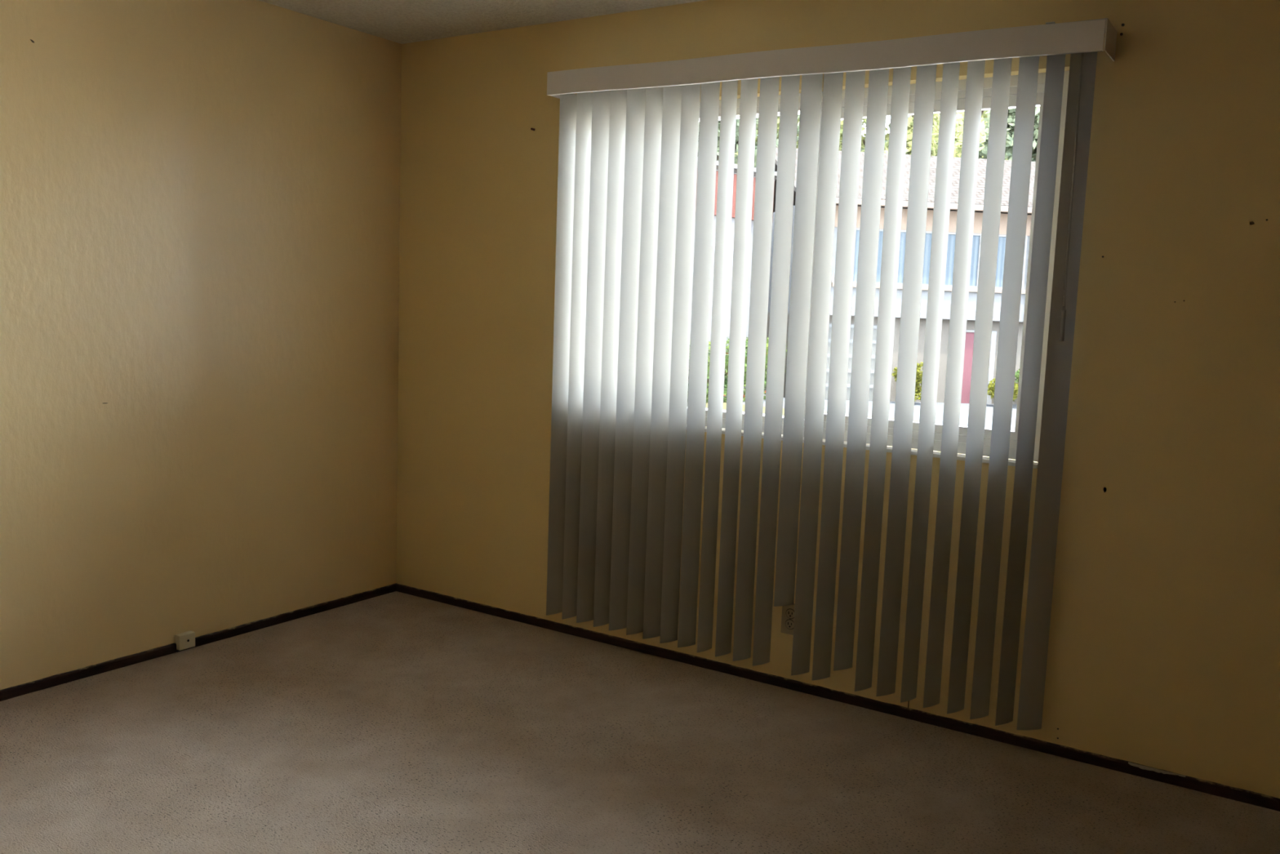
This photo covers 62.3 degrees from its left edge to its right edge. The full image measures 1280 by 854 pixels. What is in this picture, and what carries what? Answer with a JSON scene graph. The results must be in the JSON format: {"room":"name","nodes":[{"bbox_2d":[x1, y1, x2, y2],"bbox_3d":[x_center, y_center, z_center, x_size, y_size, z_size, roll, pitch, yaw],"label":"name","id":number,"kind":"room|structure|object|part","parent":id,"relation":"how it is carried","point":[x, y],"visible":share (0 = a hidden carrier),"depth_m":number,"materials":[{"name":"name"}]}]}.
{"room":"empty bedroom","nodes":[
{"label":"empty bedroom","id":0,"kind":"room"},
{"bbox_2d":[0,0,401,689],"bbox_3d":[-2.363,-0.333,2.931,0.150,2.560,4.450,6,8,33],"label":"wall","id":1,"kind":"structure","parent":0,"point":[200,199],"depth_m":3.87,"materials":[{"name":"paint"}]},
{"bbox_2d":[174,631,195,650],"bbox_3d":[-1.708,0.801,3.971,0.031,0.056,0.066,6,8,33],"label":"cable jack","id":2,"kind":"object","parent":1,"relation":"attached to","point":[184,640],"visible":1,"depth_m":3.96,"materials":[{"name":"beige plastic"}]},
{"bbox_2d":[0,582,396,701],"bbox_3d":[-2.299,0.905,3.093,0.011,0.040,4.300,6,8,33],"label":"baseboard","id":3,"kind":"structure","parent":1,"relation":"attached to","point":[91,670],"depth_m":3.93,"materials":[{"name":"brown wood"}]},
{"bbox_2d":[258,0,706,44],"bbox_3d":[-0.396,-1.360,1.633,4.650,0.120,4.600,6,8,33],"label":"ceiling","id":4,"kind":"structure","parent":0,"point":[399,21],"depth_m":4.07,"materials":[{"name":"white paint"}]},
{"bbox_2d":[0,591,1279,853],"bbox_3d":[-0.489,1.192,1.929,4.650,0.140,4.600,6,8,33],"label":"floor","id":5,"kind":"structure","parent":0,"point":[393,722],"depth_m":3.10,"materials":[{"name":"carpet"}]},
{"bbox_2d":[395,0,1279,798],"bbox_3d":[0.778,-0.299,3.629,4.650,2.560,0.150,6,8,33],"label":"wall","id":6,"kind":"structure","parent":0,"point":[1163,653],"depth_m":3.20,"materials":[{"name":"paint"}]},
{"bbox_2d":[781,603,795,635],"bbox_3d":[0.538,0.686,3.782,0.070,0.114,0.009,6,8,33],"label":"power outlet","id":7,"kind":"object","parent":6,"relation":"attached to","point":[788,611],"visible":0.76,"depth_m":3.79,"materials":[{"name":"beige plastic"}]},
{"bbox_2d":[785,618,794,629],"bbox_3d":[0.536,0.706,3.783,0.038,0.038,0.001,6,8,33],"label":"receptacle","id":8,"kind":"object","parent":7,"relation":"attached to","point":[788,622],"depth_m":3.78,"materials":[{"name":"white plastic"}]},
{"bbox_2d":[786,608,794,618],"bbox_3d":[0.538,0.667,3.778,0.038,0.038,0.001,6,8,33],"label":"receptacle","id":9,"kind":"object","parent":7,"relation":"attached to","point":[789,611],"depth_m":3.78,"materials":[{"name":"beige plastic"}]},
{"bbox_2d":[395,583,1279,811],"bbox_3d":[0.693,0.944,3.703,4.340,0.040,0.011,6,8,33],"label":"baseboard","id":10,"kind":"structure","parent":6,"relation":"attached to","point":[1212,788],"depth_m":3.61,"materials":[{"name":"brown wood"}]},
{"bbox_2d":[633,71,1069,468],"bbox_3d":[0.509,-0.562,3.760,1.860,1.207,0.138,6,8,33],"label":"window","id":11,"kind":"structure","parent":6,"relation":"in","point":[988,82],"depth_m":3.35,"materials":[{"name":"white plastic"}]},
{"bbox_2d":[546,17,1117,729],"bbox_3d":[0.478,-0.202,3.651,1.971,2.119,0.158,6,8,33],"label":"vertical blind","id":12,"kind":"object","parent":11,"relation":"attached to","point":[607,564],"visible":1,"depth_m":3.58,"materials":[{"name":"white plastic"}]},
{"bbox_3d":[1.240,-0.302,3.101,0.013,0.102,0.012,6,8,33],"label":"handle","id":13,"kind":"part","parent":12,"relation":"part of","materials":[{"name":"grey plastic"}]},
{"bbox_3d":[0.519,-1.233,3.539,1.950,0.033,0.042,6,8,33],"label":"head rail","id":14,"kind":"part","parent":12,"relation":"part of","materials":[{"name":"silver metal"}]},
{"bbox_3d":[0.468,0.034,3.799,1.858,0.012,0.068,6,8,33],"label":"sill","id":15,"kind":"part","parent":11,"relation":"part of","materials":[{"name":"white paint"}]},
{"bbox_3d":[0.931,-0.525,3.506,0.768,1.074,0.026,6,8,33],"label":"sliding sash","id":16,"kind":"part","parent":11,"relation":"part of","materials":[{"name":"glass"}]},
{"bbox_2d":[1128,761,1185,777],"bbox_3d":[1.537,1.023,3.150,0.155,0.010,0.006,6,8,33],"label":"trim","id":17,"kind":"structure","parent":6,"relation":"attached to","point":[1141,766],"depth_m":3.15,"materials":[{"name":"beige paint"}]},
{"label":"outside","id":18,"kind":"structure","parent":0,"visible":0},
{"bbox_2d":[723,391,1017,431],"bbox_3d":[19.649,-0.968,36.682,80.000,0.112,44.000,6,8,33],"label":"driveway","id":19,"kind":"structure","parent":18,"point":[964,411],"depth_m":27.31,"materials":[{"name":"grey concrete"}]},
{"bbox_2d":[634,337,786,402],"bbox_3d":[0.941,-1.384,26.733,8.399,1.924,1.083,-4,9,-45],"label":"hedge","id":20,"kind":"object","parent":19,"relation":"on","point":[726,372],"visible":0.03,"depth_m":28.02,"materials":[{"name":"green plant"}]},
{"bbox_2d":[697,117,796,168],"bbox_3d":[3.040,-10.319,41.377,5.961,16.400,5.714,6,8,33],"label":"tree","id":21,"kind":"object","parent":19,"relation":"on","point":[737,123],"visible":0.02,"depth_m":40.93,"materials":[{"name":"green plant"}]},
{"bbox_2d":[733,114,799,164],"bbox_3d":[8.137,-15.357,61.011,8.806,22.251,9.056,6,8,33],"label":"tree","id":22,"kind":"object","parent":19,"relation":"on","point":[778,117],"visible":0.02,"depth_m":59.77,"materials":[{"name":"green plant"}]},
{"bbox_2d":[776,114,888,151],"bbox_3d":[9.584,-13.147,50.670,7.607,20.349,7.526,0,7,-18],"label":"tree","id":23,"kind":"object","parent":19,"relation":"on","point":[798,117],"visible":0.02,"depth_m":50.57,"materials":[{"name":"green plant"}]},
{"bbox_2d":[764,146,1035,404],"bbox_3d":[11.273,-4.689,33.515,15.150,7.420,8.480,1,7,-7],"label":"apartment building","id":24,"kind":"structure","parent":19,"relation":"on","point":[981,171],"depth_m":29.84,"materials":[{"name":"grey paint"}]},
{"bbox_3d":[6.055,-1.163,29.995,1.700,0.090,0.029,1,7,-7],"label":"panel rail","id":25,"kind":"part","parent":24,"relation":"part of","materials":[{"name":"grey"}]},
{"bbox_3d":[6.071,-1.580,29.947,1.700,0.090,0.029,1,7,-7],"label":"panel rail","id":26,"kind":"part","parent":24,"relation":"part of","materials":[{"name":"grey"}]},
{"bbox_3d":[6.075,-1.823,29.959,1.700,2.169,0.049,1,7,-7],"label":"garage door","id":27,"kind":"part","parent":24,"relation":"part of","materials":[{"name":"grey"}]},
{"bbox_3d":[6.086,-1.997,29.899,1.700,0.090,0.029,1,7,-7],"label":"panel rail","id":28,"kind":"part","parent":24,"relation":"part of","materials":[{"name":"grey"}]},
{"bbox_3d":[6.101,-2.414,29.850,1.700,0.090,0.029,1,7,-7],"label":"panel rail","id":29,"kind":"part","parent":24,"relation":"part of","materials":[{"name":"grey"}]},
{"bbox_3d":[6.116,-2.830,29.802,1.700,0.090,0.029,1,7,-7],"label":"panel rail","id":30,"kind":"part","parent":24,"relation":"part of","materials":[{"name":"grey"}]},
{"bbox_3d":[6.237,-4.725,29.284,1.210,1.400,0.028,1,7,-7],"label":"pane","id":31,"kind":"part","parent":24,"relation":"part of","materials":[{"name":"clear glass"}]},
{"bbox_3d":[7.557,-4.696,29.445,1.210,1.400,0.028,1,7,-7],"label":"pane","id":32,"kind":"part","parent":24,"relation":"part of","materials":[{"name":"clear glass"}]},
{"bbox_3d":[8.877,-4.666,29.605,1.210,1.400,0.028,1,7,-7],"label":"pane","id":33,"kind":"part","parent":24,"relation":"part of","materials":[{"name":"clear glass"}]},
{"bbox_3d":[9.512,-1.686,30.380,0.990,2.049,0.059,1,7,-7],"label":"door","id":34,"kind":"part","parent":24,"relation":"part of","materials":[{"name":"pink paint"}]},
{"bbox_3d":[9.525,-1.713,30.358,1.290,2.109,0.099,1,7,-7],"label":"door frame","id":35,"kind":"part","parent":24,"relation":"part of","materials":[{"name":"grey"}]},
{"bbox_3d":[10.197,-4.636,29.766,1.210,1.400,0.028,1,7,-7],"label":"pane","id":36,"kind":"part","parent":24,"relation":"part of","materials":[{"name":"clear glass"}]},
{"bbox_2d":[891,361,923,400],"bbox_3d":[7.577,-1.226,29.416,1.090,1.219,1.040,0,7,-15],"label":"bush","id":37,"kind":"object","parent":19,"relation":"on","point":[918,376],"visible":0.26,"depth_m":29.22,"materials":[{"name":"green plant"}]},
{"bbox_2d":[839,111,986,157],"bbox_3d":[10.236,-9.962,40.553,6.216,16.404,6.110,-1,7,-22],"label":"tree","id":38,"kind":"object","parent":19,"relation":"on","point":[959,130],"visible":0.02,"depth_m":39.22,"materials":[{"name":"green plant"}]},
{"bbox_2d":[906,110,988,157],"bbox_3d":[18.262,-15.624,59.142,8.386,23.946,9.355,6,8,33],"label":"tree","id":39,"kind":"object","parent":19,"relation":"on","point":[984,114],"visible":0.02,"depth_m":57.31,"materials":[{"name":"green plant"}]},
{"bbox_2d":[986,377,1018,401],"bbox_3d":[10.597,-0.938,29.513,1.846,0.845,1.168,6,8,33],"label":"bush","id":40,"kind":"object","parent":19,"relation":"on","point":[991,388],"visible":0.12,"depth_m":29.62,"materials":[{"name":"green plant"}]},
{"bbox_2d":[977,106,1039,161],"bbox_3d":[18.389,-12.370,48.474,7.476,19.951,7.156,4,7,17],"label":"tree","id":41,"kind":"object","parent":19,"relation":"on","point":[1011,112],"visible":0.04,"depth_m":47.33,"materials":[{"name":"green plant"}]},
{"bbox_2d":[1014,368,1019,382],"bbox_3d":[11.221,-1.125,30.056,1.241,1.136,0.697,6,8,33],"label":"bush","id":42,"kind":"object","parent":19,"relation":"on","point":[1017,374],"visible":0.02,"depth_m":30.15,"materials":[{"name":"green plant"}]},
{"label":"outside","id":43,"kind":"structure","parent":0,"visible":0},
{"bbox_3d":[19.350,-1.921,45.296,130.000,0.200,89.830,6,8,33],"label":"ground","id":44,"kind":"structure","parent":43,"visible":0},
{"bbox_2d":[637,151,777,397],"bbox_3d":[-4.437,-3.868,26.253,17.050,6.320,6.250,-4,9,-45],"label":"building","id":45,"kind":"structure","parent":44,"relation":"on","point":[731,266],"depth_m":28.91,"materials":[{"name":"grey paint"}]},
{"bbox_2d":[706,401,919,422],"bbox_3d":[1.984,-0.351,25.489,8.700,0.080,3.900,6,8,33],"label":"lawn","id":46,"kind":"structure","parent":44,"relation":"on","point":[724,403],"depth_m":25.97,"materials":[{"name":"white"}]}
]}

